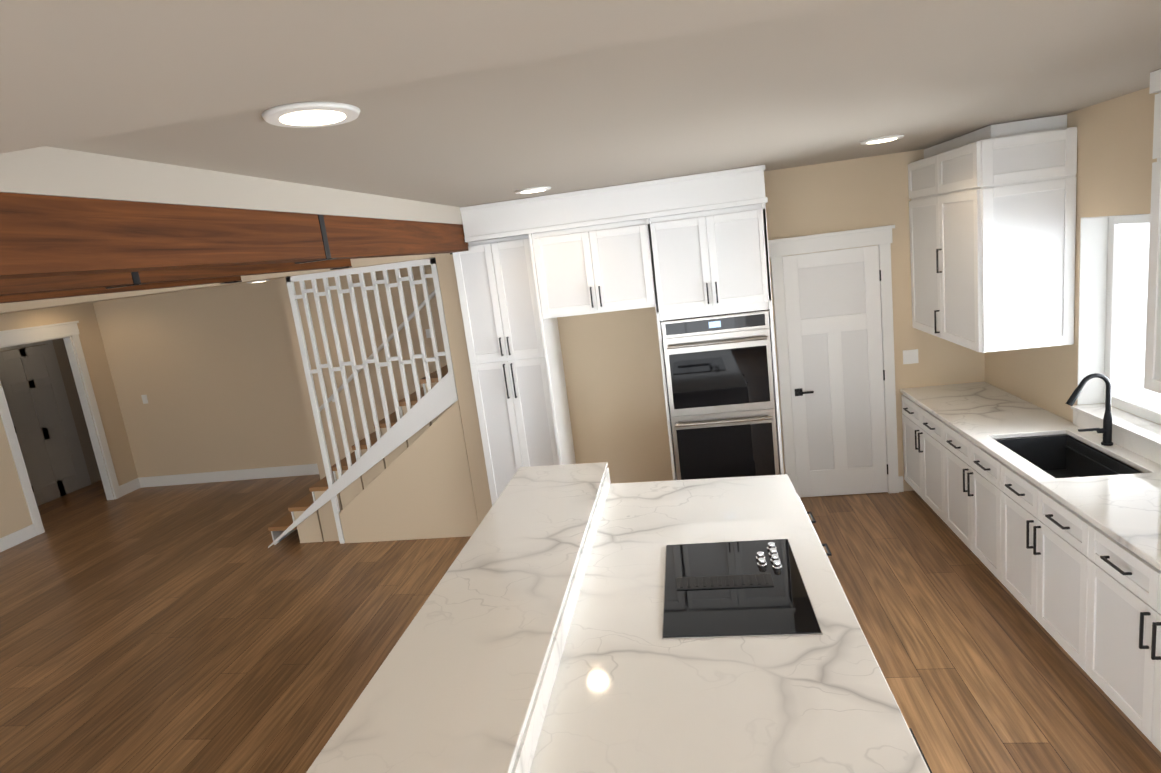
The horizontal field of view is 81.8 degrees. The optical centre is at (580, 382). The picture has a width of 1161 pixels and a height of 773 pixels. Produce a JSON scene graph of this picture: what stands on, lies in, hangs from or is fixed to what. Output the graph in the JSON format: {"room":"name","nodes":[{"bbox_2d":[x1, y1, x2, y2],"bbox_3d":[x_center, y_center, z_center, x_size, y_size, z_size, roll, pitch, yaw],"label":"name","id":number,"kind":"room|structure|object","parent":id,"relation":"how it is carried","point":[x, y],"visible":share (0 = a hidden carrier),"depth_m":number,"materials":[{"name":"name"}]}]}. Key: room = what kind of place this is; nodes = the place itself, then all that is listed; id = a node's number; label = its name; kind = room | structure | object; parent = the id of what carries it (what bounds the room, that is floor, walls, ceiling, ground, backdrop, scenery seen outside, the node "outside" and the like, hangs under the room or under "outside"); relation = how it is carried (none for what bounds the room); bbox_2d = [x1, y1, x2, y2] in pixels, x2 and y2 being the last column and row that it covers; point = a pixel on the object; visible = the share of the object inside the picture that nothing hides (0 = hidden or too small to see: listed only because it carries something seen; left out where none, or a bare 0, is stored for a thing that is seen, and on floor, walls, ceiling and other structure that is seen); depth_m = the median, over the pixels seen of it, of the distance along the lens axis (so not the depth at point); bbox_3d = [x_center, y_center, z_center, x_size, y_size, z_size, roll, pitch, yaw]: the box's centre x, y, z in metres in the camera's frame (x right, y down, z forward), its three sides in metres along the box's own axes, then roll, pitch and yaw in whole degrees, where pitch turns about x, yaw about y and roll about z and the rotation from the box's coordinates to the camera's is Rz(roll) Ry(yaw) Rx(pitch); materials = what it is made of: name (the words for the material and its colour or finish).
{"room":"kitchen","nodes":[
{"label":"kitchen","id":0,"kind":"room"},
{"bbox_2d":[0,87,1159,537],"bbox_3d":[-2.523,0.623,2.998,11.200,3.000,12.400,-5,11,9],"label":"wall","id":1,"kind":"structure","parent":0,"point":[216,375],"depth_m":6.76,"materials":[{"name":"beige paint"}]},
{"bbox_2d":[0,524,36,551],"bbox_3d":[-6.829,2.664,2.829,0.017,0.140,9.749,-5,11,9],"label":"baseboard","id":2,"kind":"structure","parent":1,"relation":"attached to","point":[17,537],"depth_m":7.34,"materials":[{"name":"white wood"}]},
{"bbox_2d":[0,344,86,505],"bbox_3d":[-7.128,0.553,8.877,0.040,2.022,0.772,-5,11,9],"label":"door","id":3,"kind":"structure","parent":1,"relation":"in","point":[38,412],"depth_m":8.86,"materials":[{"name":"grey wood"}]},
{"bbox_2d":[0,340,90,485],"bbox_3d":[-7.145,0.508,8.874,0.020,2.130,0.925,-5,11,9],"label":"door frame","id":4,"kind":"structure","parent":1,"relation":"attached to","point":[67,405],"depth_m":9.24,"materials":[{"name":"grey wood"}]},
{"bbox_2d":[0,321,121,534],"bbox_3d":[-6.226,0.492,7.922,0.141,2.297,1.250,-5,11,9],"label":"door frame","id":5,"kind":"structure","parent":1,"relation":"attached to","point":[66,331],"depth_m":8.23,"materials":[{"name":"white wood"}]},
{"bbox_2d":[119,478,140,495],"bbox_3d":[-5.948,1.384,8.847,0.017,0.140,0.321,-5,11,9],"label":"baseboard","id":6,"kind":"structure","parent":1,"relation":"attached to","point":[133,485],"depth_m":8.85,"materials":[{"name":"white wood"}]},
{"bbox_2d":[141,395,147,403],"bbox_3d":[-5.678,0.222,8.739,0.075,0.118,0.010,-5,11,9],"label":"light switch","id":7,"kind":"object","parent":1,"relation":"attached to","point":[144,399],"visible":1,"depth_m":8.74,"materials":[{"name":"white plastic"}]},
{"bbox_2d":[139,464,318,487],"bbox_3d":[-4.289,1.197,8.741,3.349,0.140,0.015,-5,11,9],"label":"baseboard","id":8,"kind":"structure","parent":1,"relation":"attached to","point":[307,469],"depth_m":8.78,"materials":[{"name":"white wood"}]},
{"bbox_2d":[319,290,435,411],"bbox_3d":[-1.892,-0.483,6.801,2.024,1.492,0.078,-5,11,9],"label":"stair handrail","id":9,"kind":"object","parent":1,"relation":"attached to","point":[390,337],"visible":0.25,"depth_m":6.81,"materials":[{"name":"white wood"}]},
{"bbox_2d":[425,329,430,337],"bbox_3d":[-1.539,-0.493,6.785,0.050,0.090,0.006,-5,11,9],"label":"light switch","id":10,"kind":"object","parent":1,"relation":"attached to","point":[428,334],"visible":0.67,"depth_m":6.78,"materials":[{"name":"white plastic"}]},
{"bbox_2d":[460,197,552,340],"bbox_3d":[-0.540,-0.940,5.586,0.593,1.052,0.620,-5,11,9],"label":"upper cabinet","id":11,"kind":"object","parent":1,"relation":"attached to","point":[529,271],"depth_m":5.35,"materials":[{"name":"white wood"}]},
{"bbox_2d":[537,180,664,332],"bbox_3d":[0.163,-1.006,5.469,0.952,1.052,0.620,-5,11,9],"label":"upper cabinet","id":12,"kind":"object","parent":1,"relation":"attached to","point":[602,252],"depth_m":5.15,"materials":[{"name":"white wood"}]},
{"bbox_2d":[653,165,772,320],"bbox_3d":[0.973,-1.082,5.334,0.937,1.052,0.620,-5,11,9],"label":"upper cabinet","id":13,"kind":"object","parent":1,"relation":"attached to","point":[712,236],"depth_m":5.03,"materials":[{"name":"white wood"}]},
{"bbox_2d":[661,310,779,479],"bbox_3d":[1.137,0.118,5.474,0.809,1.366,0.600,-5,11,9],"label":"double oven","id":14,"kind":"object","parent":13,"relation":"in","point":[719,373],"visible":0.9,"depth_m":5.23,"materials":[{"name":"black"}]},
{"bbox_2d":[768,225,898,492],"bbox_3d":[2.156,-0.108,5.663,1.005,2.270,0.051,-5,11,9],"label":"door frame","id":15,"kind":"structure","parent":1,"relation":"attached to","point":[881,236],"depth_m":5.58,"materials":[{"name":"white wood"}]},
{"bbox_2d":[782,245,887,496],"bbox_3d":[2.168,-0.039,5.664,0.761,2.116,0.069,-5,11,9],"label":"pantry door","id":16,"kind":"structure","parent":1,"relation":"in","point":[834,326],"depth_m":5.68,"materials":[{"name":"white wood"}]},
{"bbox_2d":[903,349,918,363],"bbox_3d":[2.745,-0.211,5.576,0.120,0.118,0.010,-5,11,9],"label":"light switch","id":17,"kind":"object","parent":1,"relation":"attached to","point":[910,356],"visible":1,"depth_m":5.58,"materials":[{"name":"white plastic"}]},
{"bbox_2d":[908,147,935,335],"bbox_3d":[2.870,-1.081,5.018,0.548,1.396,0.696,-5,11,9],"label":"upper cabinet","id":18,"kind":"object","parent":1,"relation":"attached to","point":[923,274],"depth_m":5.15,"materials":[{"name":"white wood"}]},
{"bbox_2d":[932,114,1076,352],"bbox_3d":[2.788,-0.961,4.453,0.548,1.396,0.705,-5,11,9],"label":"upper cabinet","id":19,"kind":"object","parent":1,"relation":"attached to","point":[992,216],"depth_m":4.16,"materials":[{"name":"white wood"}]},
{"bbox_2d":[1071,403,1160,464],"bbox_3d":[2.947,0.347,2.641,0.187,0.501,3.232,-5,11,9],"label":"backsplash","id":20,"kind":"structure","parent":1,"relation":"attached to","point":[1137,435],"depth_m":3.79,"materials":[{"name":"stone"}]},
{"bbox_2d":[1077,214,1160,424],"bbox_3d":[3.083,-0.317,3.579,0.194,1.159,1.098,-5,11,9],"label":"kitchen window","id":21,"kind":"structure","parent":1,"relation":"in","point":[1098,271],"depth_m":4.08,"materials":[{"name":"white"}]},
{"bbox_2d":[1113,223,1160,411],"bbox_3d":[3.156,-0.324,3.567,0.004,1.040,0.980,-5,11,9],"label":"window panel","id":22,"kind":"object","parent":21,"relation":"attached to","point":[1131,297],"visible":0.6,"depth_m":3.89,"materials":[{"name":"glass"}]},
{"bbox_2d":[1144,69,1160,393],"bbox_3d":[2.601,-0.529,2.350,0.308,1.396,1.288,-5,11,9],"label":"upper cabinet","id":23,"kind":"object","parent":1,"relation":"attached to","point":[1152,370],"depth_m":2.98,"materials":[{"name":"white wood"}]},
{"bbox_2d":[0,474,1160,772],"bbox_3d":[-2.577,2.165,3.334,11.900,0.120,12.600,-5,11,9],"label":"floor","id":24,"kind":"structure","parent":0,"point":[194,628],"depth_m":4.47,"materials":[{"name":"brown wood"}]},
{"bbox_2d":[268,365,453,544],"bbox_3d":[-1.966,0.651,6.574,2.020,1.456,1.000,-5,11,9],"label":"stairs","id":25,"kind":"structure","parent":24,"relation":"on","point":[319,525],"depth_m":6.22,"materials":[{"name":"brown"}]},
{"bbox_2d":[268,258,478,547],"bbox_3d":[-2.072,0.266,5.955,2.085,2.466,0.052,-5,11,9],"label":"stair railing","id":26,"kind":"object","parent":24,"relation":"on","point":[420,487],"visible":0.98,"depth_m":5.91,"materials":[{"name":"white"}]},
{"bbox_2d":[453,251,575,505],"bbox_3d":[-0.526,-0.008,5.783,0.680,2.686,0.618,-5,11,9],"label":"tall cabinet","id":27,"kind":"object","parent":24,"relation":"on","point":[520,391],"depth_m":5.59,"materials":[{"name":"white wood"}]},
{"bbox_2d":[510,466,931,772],"bbox_3d":[0.350,1.285,2.962,1.648,1.018,2.771,-5,11,9],"label":"kitchen island","id":28,"kind":"object","parent":24,"relation":"on","point":[614,695],"depth_m":2.28,"materials":[{"name":"white stone"}]},
{"bbox_2d":[306,462,607,772],"bbox_3d":[-0.305,0.821,3.012,0.587,0.024,2.737,-5,11,9],"label":"island countertop","id":29,"kind":"structure","parent":28,"relation":"on","point":[455,693],"depth_m":2.37,"materials":[{"name":"white stone"}]},
{"bbox_2d":[662,539,822,638],"bbox_3d":[0.642,0.837,2.839,0.578,0.036,0.788,-5,11,9],"label":"cooktop","id":30,"kind":"object","parent":28,"relation":"in","point":[755,588],"visible":1,"depth_m":2.75,"materials":[{"name":"black glass"}]},
{"bbox_2d":[901,394,937,513],"bbox_3d":[3.001,0.592,5.198,0.656,0.876,0.997,-5,11,9],"label":"base cabinet","id":31,"kind":"object","parent":24,"relation":"on","point":[919,426],"depth_m":5.27,"materials":[{"name":"white wood"}]},
{"bbox_2d":[973,478,1030,606],"bbox_3d":[2.831,0.987,3.950,0.656,0.620,0.947,-5,11,9],"label":"base cabinet","id":32,"kind":"object","parent":24,"relation":"on","point":[1000,506],"depth_m":3.94,"materials":[{"name":"white wood"}]},
{"bbox_2d":[937,418,1082,551],"bbox_3d":[2.907,0.730,4.550,0.656,0.876,0.578,-5,11,9],"label":"base cabinet","id":33,"kind":"object","parent":24,"relation":"on","point":[961,462],"depth_m":4.54,"materials":[{"name":"white wood"}]},
{"bbox_2d":[1025,482,1076,657],"bbox_3d":[2.725,0.994,3.306,0.656,0.876,0.567,-5,11,9],"label":"base cabinet","id":34,"kind":"object","parent":24,"relation":"on","point":[1051,528],"depth_m":3.44,"materials":[{"name":"white wood"}]},
{"bbox_2d":[1073,514,1160,751],"bbox_3d":[2.627,1.135,2.643,0.656,0.876,1.037,-5,11,9],"label":"base cabinet","id":35,"kind":"object","parent":24,"relation":"on","point":[1085,593],"depth_m":2.90,"materials":[{"name":"white wood"}]},
{"bbox_2d":[900,382,1160,570],"bbox_3d":[2.677,0.528,3.291,0.659,0.030,4.757,-5,11,9],"label":"countertop","id":36,"kind":"structure","parent":35,"relation":"on","point":[1124,510],"depth_m":3.68,"materials":[{"name":"stone"}]},
{"bbox_2d":[996,435,1141,477],"bbox_3d":[2.771,0.550,3.866,0.482,0.232,0.822,-5,11,9],"label":"sink","id":37,"kind":"object","parent":36,"relation":"in","point":[1064,456],"visible":0.17,"depth_m":4.20,"materials":[{"name":"grey stone"}]},
{"bbox_2d":[1065,373,1112,445],"bbox_3d":[2.907,0.160,3.830,0.246,0.426,0.056,-5,11,9],"label":"faucet","id":38,"kind":"object","parent":36,"relation":"on","point":[1106,430],"visible":1,"depth_m":3.81,"materials":[{"name":"black metal"}]},
{"bbox_2d":[0,0,1160,313],"bbox_3d":[-2.200,-0.563,2.234,10.100,0.580,11.500,-5,11,9],"label":"ceiling","id":39,"kind":"structure","parent":0,"point":[466,102],"depth_m":1.90,"materials":[{"name":"beige paint"}]},
{"bbox_2d":[0,192,468,303],"bbox_3d":[-2.622,-0.130,1.226,2.269,0.217,9.046,-5,11,9],"label":"beams","id":40,"kind":"structure","parent":39,"relation":"attached to","point":[52,247],"depth_m":2.49,"materials":[{"name":"brown wood"}]},
{"bbox_2d":[247,279,269,282],"bbox_3d":[-2.956,-0.926,6.161,0.204,0.013,0.204,-5,11,9],"label":"recessed light","id":41,"kind":"object","parent":39,"relation":"in","point":[258,281],"visible":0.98,"depth_m":6.08,"materials":[{"name":"white plastic"}]},
{"bbox_2d":[262,102,360,127],"bbox_3d":[-0.727,-0.722,1.820,0.254,0.013,0.254,-5,11,9],"label":"recessed light","id":42,"kind":"object","parent":39,"relation":"in","point":[309,114],"visible":1,"depth_m":1.78,"materials":[{"name":"white plastic"}]},
{"bbox_2d":[514,186,550,193],"bbox_3d":[-0.324,-1.306,4.569,0.254,0.013,0.254,-5,11,9],"label":"recessed light","id":43,"kind":"object","parent":39,"relation":"in","point":[531,190],"visible":1,"depth_m":4.51,"materials":[{"name":"white plastic"}]},
{"bbox_2d":[860,135,903,144],"bbox_3d":[1.871,-1.504,4.165,0.254,0.013,0.254,-5,11,9],"label":"recessed light","id":44,"kind":"object","parent":39,"relation":"in","point":[881,139],"visible":1,"depth_m":4.11,"materials":[{"name":"white plastic"}]}
]}

